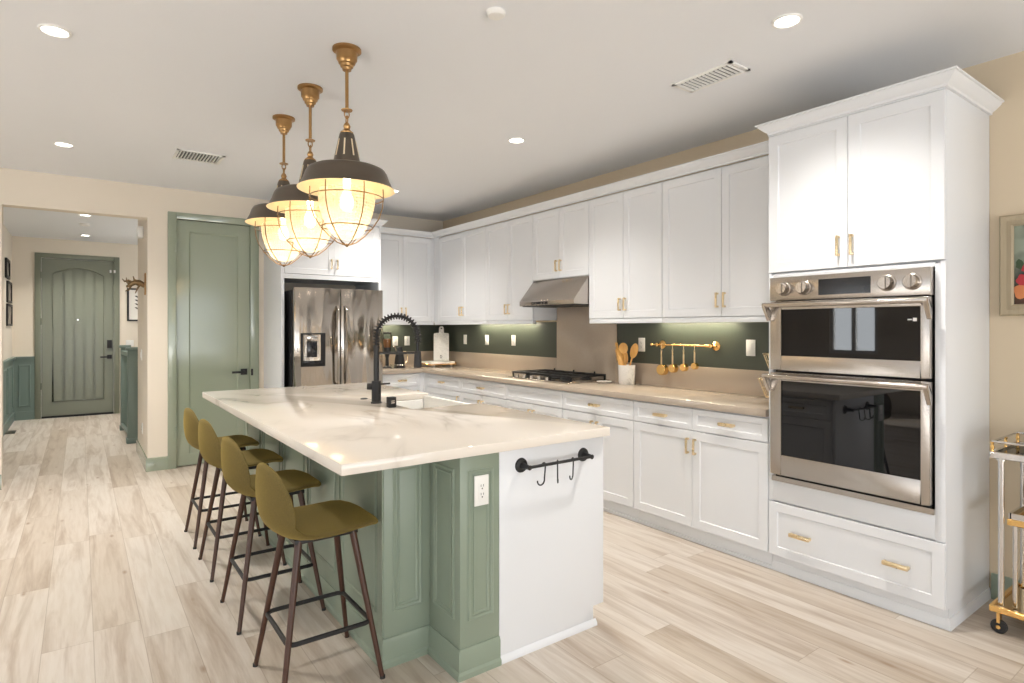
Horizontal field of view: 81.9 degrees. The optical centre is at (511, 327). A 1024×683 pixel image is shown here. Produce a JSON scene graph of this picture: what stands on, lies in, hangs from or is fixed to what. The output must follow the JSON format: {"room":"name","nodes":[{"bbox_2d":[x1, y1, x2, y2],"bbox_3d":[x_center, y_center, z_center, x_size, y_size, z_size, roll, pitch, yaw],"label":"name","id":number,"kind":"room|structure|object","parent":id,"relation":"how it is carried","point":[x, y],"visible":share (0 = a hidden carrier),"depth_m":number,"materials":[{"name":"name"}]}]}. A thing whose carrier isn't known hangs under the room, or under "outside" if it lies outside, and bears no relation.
{"room":"kitchen","nodes":[
{"label":"kitchen","id":0,"kind":"room"},
{"bbox_2d":[3,224,11,359],"bbox_3d":[-6.190,0.005,6.951,0.120,2.790,4.770,0,0,-36],"label":"wall","id":1,"kind":"structure","parent":0,"point":[7,237],"depth_m":8.23,"materials":[{"name":"paint"}]},
{"bbox_2d":[5,257,9,279],"bbox_3d":[-7.038,-0.825,8.233,0.024,0.274,0.500,0,0,-36],"label":"framed photo","id":2,"kind":"object","parent":1,"relation":"attached to","point":[7,261],"visible":1,"depth_m":8.21,"materials":[{"name":"black metal"}]},
{"bbox_2d":[6,280,11,303],"bbox_3d":[-7.186,-0.510,8.434,0.024,0.304,0.600,0,0,-36],"label":"framed photo","id":3,"kind":"object","parent":1,"relation":"attached to","point":[8,283],"visible":1,"depth_m":8.33,"materials":[{"name":"black metal"}]},
{"bbox_2d":[9,284,10,300],"bbox_3d":[-7.191,-0.510,8.430,0.009,0.248,0.548,0,0,-36],"label":"print","id":4,"kind":"object","parent":3,"relation":"attached to","point":[9,284],"depth_m":8.51},
{"bbox_2d":[3,357,15,435],"bbox_3d":[-6.119,0.917,6.994,0.045,0.965,4.755,0,0,-36],"label":"wainscot","id":5,"kind":"structure","parent":1,"relation":"attached to","point":[8,414],"depth_m":8.17,"materials":[{"name":"teal paint"}]},
{"bbox_2d":[6,303,12,325],"bbox_3d":[-7.191,-0.185,8.443,0.024,0.314,0.680,0,0,-36],"label":"framed photo","id":6,"kind":"object","parent":1,"relation":"attached to","point":[9,308],"visible":1,"depth_m":8.48,"materials":[{"name":"black metal"}]},
{"bbox_2d":[8,306,10,323],"bbox_3d":[-7.197,-0.185,8.438,0.009,0.258,0.628,0,0,-36],"label":"print","id":7,"kind":"object","parent":6,"relation":"attached to","point":[9,307],"depth_m":8.48},
{"bbox_2d":[12,236,137,356],"bbox_3d":[-6.380,0.005,9.860,3.250,2.790,0.150,0,0,-36],"label":"wall","id":8,"kind":"structure","parent":0,"point":[24,249],"depth_m":9.07,"materials":[{"name":"paint"}]},
{"bbox_2d":[13,356,34,420],"bbox_3d":[-7.426,0.917,8.977,0.250,0.965,0.040,0,0,-36],"label":"wainscot","id":9,"kind":"structure","parent":8,"relation":"attached to","point":[23,367],"depth_m":8.98,"materials":[{"name":"teal paint"}]},
{"bbox_2d":[35,252,119,418],"bbox_3d":[-6.907,0.118,9.401,1.088,2.564,0.126,0,0,-35],"label":"door","id":10,"kind":"structure","parent":8,"relation":"in","point":[77,302],"depth_m":9.39,"materials":[{"name":"paint"}]},
{"bbox_2d":[119,345,137,443],"bbox_3d":[-4.983,0.818,7.670,0.139,1.165,1.297,0,0,-37],"label":"wainscot","id":11,"kind":"object","parent":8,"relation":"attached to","point":[128,354],"visible":0.89,"depth_m":7.18,"materials":[{"name":"teal paint"}]},
{"bbox_2d":[126,340,133,345],"bbox_3d":[-6.340,0.250,9.789,0.110,0.100,0.013,0,0,-36],"label":"light switch","id":12,"kind":"object","parent":8,"relation":"attached to","point":[128,342],"visible":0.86,"depth_m":9.79,"materials":[{"name":"white plastic"}]},
{"bbox_2d":[127,288,137,320],"bbox_3d":[-6.209,-0.388,9.876,0.395,0.549,0.024,0,0,-36],"label":"framed print","id":13,"kind":"object","parent":8,"relation":"attached to","point":[132,297],"visible":0.3,"depth_m":9.81,"materials":[{"name":"black paper"}]},
{"bbox_2d":[138,219,145,453],"bbox_3d":[-3.903,0.005,6.332,0.120,2.790,1.070,0,0,-36],"label":"wall","id":14,"kind":"structure","parent":0,"point":[141,242],"depth_m":6.22,"materials":[{"name":"paint"}]},
{"bbox_2d":[137,226,143,238],"bbox_3d":[-3.870,-0.995,6.139,0.055,0.120,0.120,0,0,-36],"label":"door chime","id":15,"kind":"object","parent":14,"relation":"attached to","point":[140,229],"visible":1,"depth_m":6.09,"materials":[{"name":"white plastic"}]},
{"bbox_2d":[136,439,167,471],"bbox_3d":[-3.840,1.335,6.274,0.186,0.130,1.238,0,0,-36],"label":"baseboard","id":16,"kind":"structure","parent":14,"relation":"attached to","point":[156,463],"depth_m":5.81,"materials":[{"name":"green paint"}]},
{"bbox_2d":[0,168,442,487],"bbox_3d":[-4.377,0.005,5.236,8.520,2.790,0.140,0,0,-36],"label":"wall","id":17,"kind":"structure","parent":0,"point":[23,189],"depth_m":5.78,"materials":[{"name":"paint"}]},
{"bbox_2d":[0,475,1,489],"bbox_3d":[-6.034,1.335,3.926,4.000,0.130,0.016,0,0,-36],"label":"baseboard","id":18,"kind":"structure","parent":17,"relation":"attached to","point":[0,475],"depth_m":5.11,"materials":[{"name":"green paint"}]},
{"bbox_2d":[122,273,145,294],"bbox_3d":[-3.749,-0.440,5.856,0.202,0.220,0.082,0,0,-42],"label":"antler mount","id":19,"kind":"object","parent":17,"relation":"attached to","point":[138,283],"visible":1,"depth_m":5.86,"materials":[{"name":"gold metal"}]},
{"bbox_2d":[168,211,258,468],"bbox_3d":[-3.094,0.122,6.132,0.850,2.563,0.168,0,0,-36],"label":"door","id":20,"kind":"structure","parent":17,"relation":"in","point":[213,267],"depth_m":6.08,"materials":[{"name":"green paint"}]},
{"bbox_2d":[393,336,397,345],"bbox_3d":[-1.441,0.160,7.285,0.070,0.115,0.009,0,0,-36],"label":"wall outlet","id":21,"kind":"object","parent":17,"relation":"attached to","point":[395,338],"visible":1,"depth_m":7.28,"materials":[{"name":"white plastic"}]},
{"bbox_2d":[404,336,409,344],"bbox_3d":[-1.312,0.160,7.379,0.070,0.115,0.009,0,0,-36],"label":"wall outlet","id":22,"kind":"object","parent":17,"relation":"attached to","point":[406,338],"visible":1,"depth_m":7.38,"materials":[{"name":"white plastic"}]},
{"bbox_2d":[381,234,433,324],"bbox_3d":[-1.386,-0.568,7.101,0.848,1.059,0.362,0,0,-36],"label":"upper cabinet","id":23,"kind":"object","parent":17,"relation":"attached to","point":[407,262],"visible":0.59,"depth_m":7.02,"materials":[{"name":"white paint"}]},
{"bbox_2d":[0,0,1023,244],"bbox_3d":[-2.281,-1.440,2.482,8.650,0.100,16.900,0,0,-36],"label":"ceiling","id":24,"kind":"structure","parent":0,"point":[439,90],"depth_m":3.27,"materials":[{"name":"paint"}]},
{"bbox_2d":[37,23,71,37],"bbox_3d":[-2.135,-1.386,2.757,0.130,0.008,0.130,0,0,-36],"label":"recessed light","id":25,"kind":"object","parent":24,"relation":"in","point":[49,29],"visible":1,"depth_m":2.75,"materials":[{"name":"white plastic"}]},
{"bbox_2d":[53,141,73,146],"bbox_3d":[-3.388,-1.386,4.460,0.130,0.008,0.130,0,0,-36],"label":"recessed light","id":26,"kind":"object","parent":24,"relation":"in","point":[58,143],"visible":1,"depth_m":4.46,"materials":[{"name":"white"}]},
{"bbox_2d":[79,223,89,225],"bbox_3d":[-5.689,-1.375,7.857,0.120,0.030,0.120,0,0,-36],"label":"smoke detector","id":27,"kind":"object","parent":24,"relation":"attached to","point":[81,224],"visible":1,"depth_m":7.82,"materials":[{"name":"white plastic"}]},
{"bbox_2d":[172,148,224,164],"bbox_3d":[-2.540,-1.384,4.783,0.340,0.012,0.290,0,0,-36],"label":"ceiling vent","id":28,"kind":"object","parent":24,"relation":"in","point":[189,155],"visible":1,"depth_m":4.78,"materials":[{"name":"white plastic"}]},
{"bbox_2d":[245,114,303,266],"bbox_3d":[-1.509,-0.897,3.902,0.472,0.986,0.472,0,0,-36],"label":"pendant light","id":29,"kind":"object","parent":24,"relation":"hanging from","point":[277,246],"visible":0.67,"depth_m":3.82,"materials":[{"name":"beige"}]},
{"bbox_2d":[266,83,335,257],"bbox_3d":[-1.168,-0.897,3.417,0.472,0.986,0.472,0,0,-36],"label":"pendant light","id":30,"kind":"object","parent":24,"relation":"hanging from","point":[304,230],"visible":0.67,"depth_m":3.33,"materials":[{"name":"beige"}]},
{"bbox_2d":[297,42,394,246],"bbox_3d":[-0.823,-0.897,2.942,0.472,0.986,0.472,0,0,-36],"label":"pendant light","id":31,"kind":"object","parent":24,"relation":"hanging from","point":[347,188],"visible":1,"depth_m":2.87,"materials":[{"name":"gold metal"}]},
{"bbox_2d":[486,7,504,19],"bbox_3d":[-0.071,-1.379,2.594,0.084,0.022,0.084,0,0,-36],"label":"smoke detector","id":32,"kind":"object","parent":24,"relation":"attached to","point":[493,13],"visible":1,"depth_m":2.57,"materials":[{"name":"white plastic"}]},
{"bbox_2d":[508,137,524,142],"bbox_3d":[0.033,-1.386,4.362,0.130,0.008,0.130,0,0,-36],"label":"recessed light","id":33,"kind":"object","parent":24,"relation":"in","point":[513,139],"visible":1,"depth_m":4.35,"materials":[{"name":"white"}]},
{"bbox_2d":[672,60,749,92],"bbox_3d":[1.096,-1.384,3.268,0.176,0.012,0.380,0,0,-36],"label":"ceiling vent","id":34,"kind":"object","parent":24,"relation":"in","point":[730,69],"visible":1,"depth_m":3.25,"materials":[{"name":"white plastic"}]},
{"bbox_2d":[771,13,802,28],"bbox_3d":[1.243,-1.386,2.667,0.130,0.008,0.130,0,0,-36],"label":"recessed light","id":35,"kind":"object","parent":24,"relation":"in","point":[783,21],"visible":1,"depth_m":2.66,"materials":[{"name":"white"}]},
{"bbox_2d":[0,413,1023,682],"bbox_3d":[-2.281,1.450,2.482,8.650,0.100,16.900,0,0,-36],"label":"floor","id":36,"kind":"structure","parent":0,"point":[102,580],"depth_m":2.91,"materials":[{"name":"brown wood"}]},
{"bbox_2d":[5,430,16,433],"bbox_3d":[-6.724,1.397,7.905,0.115,0.006,0.300,0,0,-36],"label":"floor vent","id":37,"kind":"object","parent":36,"relation":"in","point":[11,431],"visible":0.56,"depth_m":7.87,"materials":[{"name":"brown metal"}]},
{"bbox_2d":[183,408,261,548],"bbox_3d":[-1.973,0.965,4.009,0.451,0.875,0.434,0,0,-36],"label":"bar stool","id":38,"kind":"object","parent":36,"relation":"on","point":[190,420],"visible":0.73,"depth_m":3.87,"materials":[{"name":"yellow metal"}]},
{"bbox_2d":[198,419,286,582],"bbox_3d":[-1.619,0.965,3.524,0.451,0.875,0.434,0,0,-36],"label":"bar stool","id":39,"kind":"object","parent":36,"relation":"on","point":[209,445],"visible":0.77,"depth_m":3.38,"materials":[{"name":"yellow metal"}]},
{"bbox_2d":[220,436,325,634],"bbox_3d":[-1.211,0.965,2.968,0.451,0.875,0.434,0,0,-36],"label":"bar stool","id":40,"kind":"object","parent":36,"relation":"on","point":[235,469],"visible":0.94,"depth_m":2.83,"materials":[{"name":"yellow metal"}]},
{"bbox_2d":[253,462,384,682],"bbox_3d":[-0.795,0.965,2.399,0.451,0.875,0.434,0,0,-36],"label":"bar stool","id":41,"kind":"object","parent":36,"relation":"on","point":[301,525],"visible":1,"depth_m":2.32,"materials":[{"name":"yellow fabric"}]},
{"bbox_2d":[264,218,387,387],"bbox_3d":[-2.042,0.113,6.390,1.172,2.575,0.750,0,0,-36],"label":"tall cabinet","id":42,"kind":"object","parent":36,"relation":"on","point":[358,265],"visible":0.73,"depth_m":6.19,"materials":[{"name":"white paint"}]},
{"bbox_2d":[284,287,382,386],"bbox_3d":[-1.965,0.490,6.315,0.922,1.780,0.886,0,0,-36],"label":"refrigerator","id":43,"kind":"object","parent":36,"relation":"on","point":[328,332],"visible":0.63,"depth_m":5.96,"materials":[{"name":"silver metal"}]},
{"bbox_2d":[383,373,423,407],"bbox_3d":[-1.406,0.958,6.881,0.539,0.885,0.634,0,0,-36],"label":"base cabinet","id":44,"kind":"object","parent":36,"relation":"on","point":[411,381],"visible":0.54,"depth_m":6.70,"materials":[{"name":"white paint"}]},
{"bbox_2d":[243,399,602,682],"bbox_3d":[-0.769,0.957,3.622,1.053,0.887,2.846,0,0,-36],"label":"kitchen island","id":45,"kind":"object","parent":36,"relation":"on","point":[477,590],"depth_m":2.52,"materials":[{"name":"green paint"}]},
{"bbox_2d":[202,382,609,475],"bbox_3d":[-0.907,0.460,3.571,1.305,0.103,2.865,0,0,-36],"label":"island countertop","id":46,"kind":"structure","parent":45,"relation":"on","point":[345,433],"depth_m":2.82,"materials":[{"name":"white stone"}]},
{"bbox_2d":[367,313,421,403],"bbox_3d":[-0.737,0.186,3.708,0.338,0.568,0.068,0,0,-8],"label":"kitchen faucet","id":47,"kind":"object","parent":46,"relation":"on","point":[375,386],"visible":1,"depth_m":3.69,"materials":[{"name":"black metal"}]},
{"bbox_2d":[396,395,469,408],"bbox_3d":[-0.597,0.618,3.838,0.480,0.265,0.738,0,0,-36],"label":"sink","id":48,"kind":"object","parent":46,"relation":"in","point":[429,401],"visible":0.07,"depth_m":4.14,"materials":[{"name":"white ceramic"}]},
{"bbox_2d":[474,474,488,506],"bbox_3d":[-0.123,0.660,2.398,0.068,0.122,0.009,0,0,-36],"label":"wall outlet","id":49,"kind":"object","parent":45,"relation":"attached to","point":[481,483],"visible":1,"depth_m":2.39,"materials":[{"name":"white plastic"}]},
{"bbox_2d":[537,462,545,485],"bbox_3d":[0.126,0.624,2.522,0.054,0.099,0.007,0,0,-42],"label":"hook","id":50,"kind":"object","parent":45,"relation":"hanging from","point":[543,462],"visible":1,"depth_m":2.53,"materials":[{"name":"black metal"}]},
{"bbox_2d":[424,373,460,400],"bbox_3d":[-0.559,0.958,6.662,0.634,0.885,0.830,0,0,-36],"label":"base cabinet","id":51,"kind":"object","parent":36,"relation":"on","point":[441,386],"visible":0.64,"depth_m":6.46,"materials":[{"name":"white paint"}]},
{"bbox_2d":[460,378,507,407],"bbox_3d":[-0.070,0.958,5.993,0.634,0.885,0.822,0,0,-36],"label":"base cabinet","id":52,"kind":"object","parent":36,"relation":"on","point":[473,391],"visible":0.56,"depth_m":5.80,"materials":[{"name":"white paint"}]},
{"bbox_2d":[383,365,768,416],"bbox_3d":[0.071,0.491,5.388,1.158,0.043,4.864,0,0,-36],"label":"countertop","id":53,"kind":"structure","parent":52,"relation":"on","point":[754,405],"depth_m":4.42,"materials":[{"name":"beige stone"}]},
{"bbox_2d":[383,332,391,367],"bbox_3d":[-1.465,0.258,6.921,0.104,0.425,0.104,0,0,-36],"label":"coffee grinder","id":54,"kind":"object","parent":53,"relation":"on","point":[386,342],"visible":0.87,"depth_m":6.89,"materials":[{"name":"black metal"}]},
{"bbox_2d":[393,346,407,367],"bbox_3d":[-1.318,0.338,6.979,0.159,0.264,0.139,0,0,-1],"label":"kettle","id":55,"kind":"object","parent":53,"relation":"on","point":[399,358],"visible":0.94,"depth_m":6.94,"materials":[{"name":"black metal"}]},
{"bbox_2d":[422,361,455,366],"bbox_3d":[-0.919,0.441,7.308,0.436,0.058,0.300,0,0,-36],"label":"serving tray","id":56,"kind":"object","parent":53,"relation":"on","point":[426,363],"visible":0.88,"depth_m":7.21,"materials":[{"name":"white stone"}]},
{"bbox_2d":[434,326,448,360],"bbox_3d":[-0.886,0.192,7.398,0.190,0.431,0.081,0,0,-5],"label":"cutting board","id":57,"kind":"object","parent":56,"relation":"on","point":[441,339],"visible":1,"depth_m":7.38,"materials":[{"name":"grey stone"}]},
{"bbox_2d":[506,368,608,383],"bbox_3d":[0.401,0.431,5.424,0.495,0.077,0.880,0,0,-36],"label":"gas cooktop","id":58,"kind":"object","parent":53,"relation":"in","point":[545,375],"visible":1,"depth_m":5.28,"materials":[{"name":"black metal"}]},
{"bbox_2d":[506,375,608,383],"bbox_3d":[0.401,0.464,5.424,0.495,0.012,0.880,0,0,-36],"label":"steel tray","id":59,"kind":"object","parent":58,"relation":"on","point":[528,377],"depth_m":5.25,"materials":[{"name":"metal"}]},
{"bbox_2d":[597,380,611,382],"bbox_3d":[0.789,0.462,5.051,0.132,0.016,0.132,0,0,-36],"label":"spoon rest","id":60,"kind":"object","parent":53,"relation":"on","point":[598,381],"visible":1,"depth_m":5.08,"materials":[{"name":"white stone"}]},
{"bbox_2d":[618,364,634,384],"bbox_3d":[0.963,0.390,4.949,0.142,0.160,0.142,0,0,-36],"label":"utensil crock","id":61,"kind":"object","parent":53,"relation":"on","point":[626,372],"visible":0.97,"depth_m":4.89,"materials":[{"name":"white stone"}]},
{"bbox_2d":[615,342,624,364],"bbox_3d":[0.922,0.291,4.990,0.049,0.338,0.155,0,0,-27],"label":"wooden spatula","id":62,"kind":"object","parent":61,"relation":"in","point":[619,356],"visible":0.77,"depth_m":4.99,"materials":[{"name":"brown wood"}]},
{"bbox_2d":[619,343,627,364],"bbox_3d":[0.931,0.289,4.935,0.070,0.334,0.043,0,0,6],"label":"wooden spoon","id":63,"kind":"object","parent":61,"relation":"in","point":[623,348],"visible":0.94,"depth_m":4.94,"materials":[{"name":"brown wood"}]},
{"bbox_2d":[619,343,627,353],"bbox_3d":[0.936,0.168,4.940,0.080,0.092,0.024,0,0,34],"label":"bowl","id":64,"kind":"object","parent":63,"relation":"on","point":[623,347],"depth_m":4.94,"materials":[{"name":"brown wood"}]},
{"bbox_2d":[622,352,627,363],"bbox_3d":[0.966,0.321,5.010,0.034,0.273,0.108,0,0,-28],"label":"wooden fork","id":65,"kind":"object","parent":61,"relation":"in","point":[626,354],"visible":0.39,"depth_m":5.01,"materials":[{"name":"brown wood"}]},
{"bbox_2d":[629,343,637,364],"bbox_3d":[0.989,0.292,4.910,0.023,0.331,0.143,0,0,-40],"label":"wooden spatula","id":66,"kind":"object","parent":61,"relation":"in","point":[634,349],"visible":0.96,"depth_m":4.88,"materials":[{"name":"brown wood"}]},
{"bbox_2d":[757,353,768,397],"bbox_3d":[1.696,0.270,3.744,0.256,0.400,0.256,0,0,-36],"label":"wire basket stand","id":67,"kind":"object","parent":53,"relation":"on","point":[764,354],"visible":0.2,"depth_m":3.75,"materials":[{"name":"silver metal"}]},
{"bbox_2d":[757,377,768,397],"bbox_3d":[1.696,0.382,3.744,0.256,0.122,0.256,0,0,-36],"label":"basket","id":68,"kind":"object","parent":67,"relation":"on","point":[759,377],"depth_m":3.75,"materials":[{"name":"gold metal"}]},
{"bbox_2d":[762,353,768,367],"bbox_3d":[1.696,0.210,3.744,0.196,0.096,0.196,0,0,-36],"label":"basket","id":69,"kind":"object","parent":67,"relation":"on","point":[764,354],"depth_m":3.76,"materials":[{"name":"gold metal"}]},
{"bbox_2d":[506,384,563,417],"bbox_3d":[0.408,0.958,5.342,0.632,0.885,0.790,0,0,-36],"label":"base cabinet","id":70,"kind":"object","parent":36,"relation":"on","point":[543,401],"visible":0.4,"depth_m":5.15,"materials":[{"name":"white paint"}]},
{"bbox_2d":[562,391,637,521],"bbox_3d":[0.870,0.958,4.708,0.634,0.885,0.775,0,0,-36],"label":"base cabinet","id":71,"kind":"object","parent":36,"relation":"on","point":[617,414],"visible":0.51,"depth_m":4.39,"materials":[{"name":"white paint"}]},
{"bbox_2d":[634,400,772,568],"bbox_3d":[1.402,0.958,3.982,0.634,0.885,1.022,0,0,-36],"label":"base cabinet","id":72,"kind":"object","parent":36,"relation":"on","point":[701,476],"visible":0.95,"depth_m":3.76,"materials":[{"name":"white paint"}]},
{"bbox_2d":[755,66,1004,631],"bbox_3d":[1.961,0.117,3.211,0.681,2.565,0.970,0,0,-36],"label":"tall cabinet","id":73,"kind":"object","parent":36,"relation":"on","point":[895,176],"visible":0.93,"depth_m":2.93,"materials":[{"name":"white paint"}]},
{"bbox_2d":[762,267,934,514],"bbox_3d":[1.905,0.292,3.190,0.657,1.151,0.807,0,0,-36],"label":"double oven","id":74,"kind":"object","parent":73,"relation":"in","point":[851,388],"visible":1,"depth_m":2.98,"materials":[{"name":"silver metal"}]},
{"bbox_2d":[989,431,1023,633],"bbox_3d":[2.589,0.958,2.524,0.414,0.884,0.777,0,0,-36],"label":"bar cart","id":75,"kind":"object","parent":36,"relation":"on","point":[1009,602],"visible":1,"depth_m":2.70,"materials":[{"name":"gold metal"}]},
{"bbox_2d":[989,431,1023,462],"bbox_3d":[2.589,0.556,2.524,0.414,0.081,0.775,0,0,-36],"label":"tray","id":76,"kind":"object","parent":75,"relation":"on","point":[1014,451],"depth_m":2.71,"materials":[{"name":"silver glass"}]},
{"bbox_2d":[989,582,1023,620],"bbox_3d":[2.589,1.285,2.524,0.414,0.030,0.775,0,0,-36],"label":"tray","id":77,"kind":"object","parent":75,"relation":"on","point":[1007,607],"depth_m":2.71,"materials":[{"name":"gold metal"}]},
{"bbox_2d":[1007,504,1023,527],"bbox_3d":[2.603,0.873,2.531,0.364,0.055,0.670,0,0,-36],"label":"tray","id":78,"kind":"object","parent":75,"relation":"on","point":[1015,518],"depth_m":2.68,"materials":[{"name":"gold metal"}]},
{"bbox_2d":[569,457,573,479],"bbox_3d":[0.264,0.624,2.617,0.007,0.099,0.054,0,0,25],"label":"hook","id":79,"kind":"object","parent":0,"point":[570,478],"visible":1,"depth_m":2.63,"materials":[{"name":"black metal"}]},
{"bbox_2d":[443,51,1023,588],"bbox_3d":[2.611,0.005,3.002,0.120,2.790,11.960,0,0,-36],"label":"wall","id":80,"kind":"structure","parent":0,"point":[1004,76],"depth_m":3.04,"materials":[{"name":"beige paint"}]},
{"bbox_2d":[434,226,485,324],"bbox_3d":[-0.509,-0.568,6.861,0.347,1.059,1.167,0,0,-36],"label":"upper cabinet","id":81,"kind":"object","parent":80,"relation":"attached to","point":[459,258],"visible":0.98,"depth_m":6.73,"materials":[{"name":"white paint"}]},
{"bbox_2d":[381,140,768,237],"bbox_3d":[0.064,-1.129,5.174,0.785,0.065,4.526,0,0,-36],"label":"crown molding","id":82,"kind":"structure","parent":81,"relation":"attached to","point":[762,148],"depth_m":4.76,"materials":[{"name":"white paint"}]},
{"bbox_2d":[485,335,488,344],"bbox_3d":[-0.294,0.138,6.848,0.013,0.115,0.070,0,0,-36],"label":"light switch","id":83,"kind":"object","parent":80,"relation":"attached to","point":[486,336],"visible":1,"depth_m":6.84,"materials":[{"name":"white plastic"}]},
{"bbox_2d":[511,335,515,345],"bbox_3d":[0.015,0.135,6.430,0.009,0.115,0.070,0,0,-36],"label":"wall outlet","id":84,"kind":"object","parent":80,"relation":"attached to","point":[513,337],"visible":1,"depth_m":6.42,"materials":[{"name":"white plastic"}]},
{"bbox_2d":[486,214,556,323],"bbox_3d":[0.075,-0.568,6.063,0.347,1.059,0.807,0,0,-36],"label":"upper cabinet","id":85,"kind":"object","parent":80,"relation":"attached to","point":[509,244],"visible":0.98,"depth_m":5.95,"materials":[{"name":"white paint"}]},
{"bbox_2d":[533,200,589,280],"bbox_3d":[0.542,-0.773,5.426,0.347,0.647,0.769,0,0,-36],"label":"upper cabinet","id":86,"kind":"object","parent":80,"relation":"attached to","point":[560,235],"visible":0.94,"depth_m":5.32,"materials":[{"name":"white paint"}]},
{"bbox_2d":[520,276,588,307],"bbox_3d":[0.482,-0.322,5.383,0.487,0.249,0.758,0,0,-36],"label":"range hood","id":87,"kind":"object","parent":86,"relation":"attached to","point":[574,291],"visible":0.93,"depth_m":5.21,"materials":[{"name":"silver metal"}]},
{"bbox_2d":[383,322,768,370],"bbox_3d":[0.068,0.120,5.387,1.168,0.360,4.866,0,0,-36],"label":"wall","id":88,"kind":"structure","parent":80,"relation":"attached to","point":[539,339],"depth_m":4.93,"materials":[{"name":"green paint"}]},
{"bbox_2d":[383,307,768,395],"bbox_3d":[0.070,0.138,5.385,1.154,0.668,4.858,0,0,-36],"label":"backsplash","id":89,"kind":"structure","parent":88,"relation":"attached to","point":[582,346],"depth_m":5.42,"materials":[{"name":"beige stone"}]},
{"bbox_2d":[650,340,719,350],"bbox_3d":[1.328,0.134,4.577,0.078,0.068,0.619,0,0,-36],"label":"utensil rail","id":90,"kind":"object","parent":88,"relation":"attached to","point":[716,345],"visible":0.99,"depth_m":4.49,"materials":[{"name":"gold metal"}]},
{"bbox_2d":[656,343,668,374],"bbox_3d":[1.203,0.250,4.722,0.050,0.256,0.088,0,0,-36],"label":"measuring cup","id":91,"kind":"object","parent":90,"relation":"hanging from","point":[662,369],"visible":0.98,"depth_m":4.71,"materials":[{"name":"gold metal"}]},
{"bbox_2d":[656,364,668,374],"bbox_3d":[1.203,0.334,4.722,0.050,0.088,0.088,0,0,-36],"label":"bowl","id":92,"kind":"object","parent":91,"relation":"on","point":[662,369],"depth_m":4.70,"materials":[{"name":"gold metal"}]},
{"bbox_2d":[668,344,677,372],"bbox_3d":[1.264,0.237,4.630,0.039,0.230,0.069,0,0,-36],"label":"measuring cup","id":93,"kind":"object","parent":90,"relation":"hanging from","point":[673,368],"visible":1,"depth_m":4.62,"materials":[{"name":"gold metal"}]},
{"bbox_2d":[668,364,677,372],"bbox_3d":[1.264,0.317,4.630,0.039,0.069,0.069,0,0,-36],"label":"bowl","id":94,"kind":"object","parent":93,"relation":"on","point":[673,368],"depth_m":4.61,"materials":[{"name":"gold metal"}]},
{"bbox_2d":[680,344,688,370],"bbox_3d":[1.324,0.228,4.544,0.034,0.213,0.061,0,0,-36],"label":"measuring cup","id":95,"kind":"object","parent":90,"relation":"hanging from","point":[683,367],"visible":1,"depth_m":4.53,"materials":[{"name":"gold metal"}]},
{"bbox_2d":[680,363,688,370],"bbox_3d":[1.324,0.304,4.544,0.034,0.061,0.061,0,0,-36],"label":"bowl","id":96,"kind":"object","parent":95,"relation":"on","point":[683,367],"depth_m":4.53,"materials":[{"name":"gold metal"}]},
{"bbox_2d":[691,344,698,369],"bbox_3d":[1.383,0.218,4.463,0.034,0.193,0.053,0,0,-36],"label":"measuring cup","id":97,"kind":"object","parent":90,"relation":"hanging from","point":[694,365],"visible":1,"depth_m":4.45,"materials":[{"name":"gold metal"}]},
{"bbox_2d":[691,363,698,369],"bbox_3d":[1.381,0.288,4.462,0.030,0.053,0.053,0,0,-36],"label":"bowl","id":98,"kind":"object","parent":97,"relation":"on","point":[694,366],"depth_m":4.45,"materials":[{"name":"gold metal"}]},
{"bbox_2d":[589,181,663,323],"bbox_3d":[1.001,-0.568,4.798,0.347,1.059,0.782,0,0,-36],"label":"upper cabinet","id":99,"kind":"object","parent":80,"relation":"attached to","point":[625,227],"visible":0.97,"depth_m":4.68,"materials":[{"name":"white paint"}]},
{"bbox_2d":[638,338,644,351],"bbox_3d":[1.090,0.140,4.961,0.009,0.115,0.070,0,0,-36],"label":"wall outlet","id":100,"kind":"object","parent":80,"relation":"attached to","point":[641,341],"visible":1,"depth_m":4.96,"materials":[{"name":"white plastic"}]},
{"bbox_2d":[662,155,769,322],"bbox_3d":[1.532,-0.568,4.072,0.347,1.059,1.014,0,0,-36],"label":"upper cabinet","id":101,"kind":"object","parent":80,"relation":"attached to","point":[715,222],"visible":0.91,"depth_m":4.02,"materials":[{"name":"white paint"}]},
{"bbox_2d":[746,340,754,355],"bbox_3d":[1.679,0.140,4.153,0.013,0.115,0.070,0,0,-36],"label":"light switch","id":102,"kind":"object","parent":80,"relation":"attached to","point":[750,344],"visible":1,"depth_m":4.15,"materials":[{"name":"white plastic"}]},
{"bbox_2d":[991,573,1019,599],"bbox_3d":[4.243,1.335,0.658,0.016,0.130,5.950,0,0,-36],"label":"baseboard","id":103,"kind":"structure","parent":80,"relation":"attached to","point":[994,577],"depth_m":3.04,"materials":[{"name":"green paint"}]},
{"bbox_2d":[999,213,1023,315],"bbox_3d":[2.655,-0.317,2.814,0.029,0.510,0.525,0,0,-36],"label":"framed painting","id":104,"kind":"object","parent":80,"relation":"attached to","point":[1011,227],"visible":1,"depth_m":2.98,"materials":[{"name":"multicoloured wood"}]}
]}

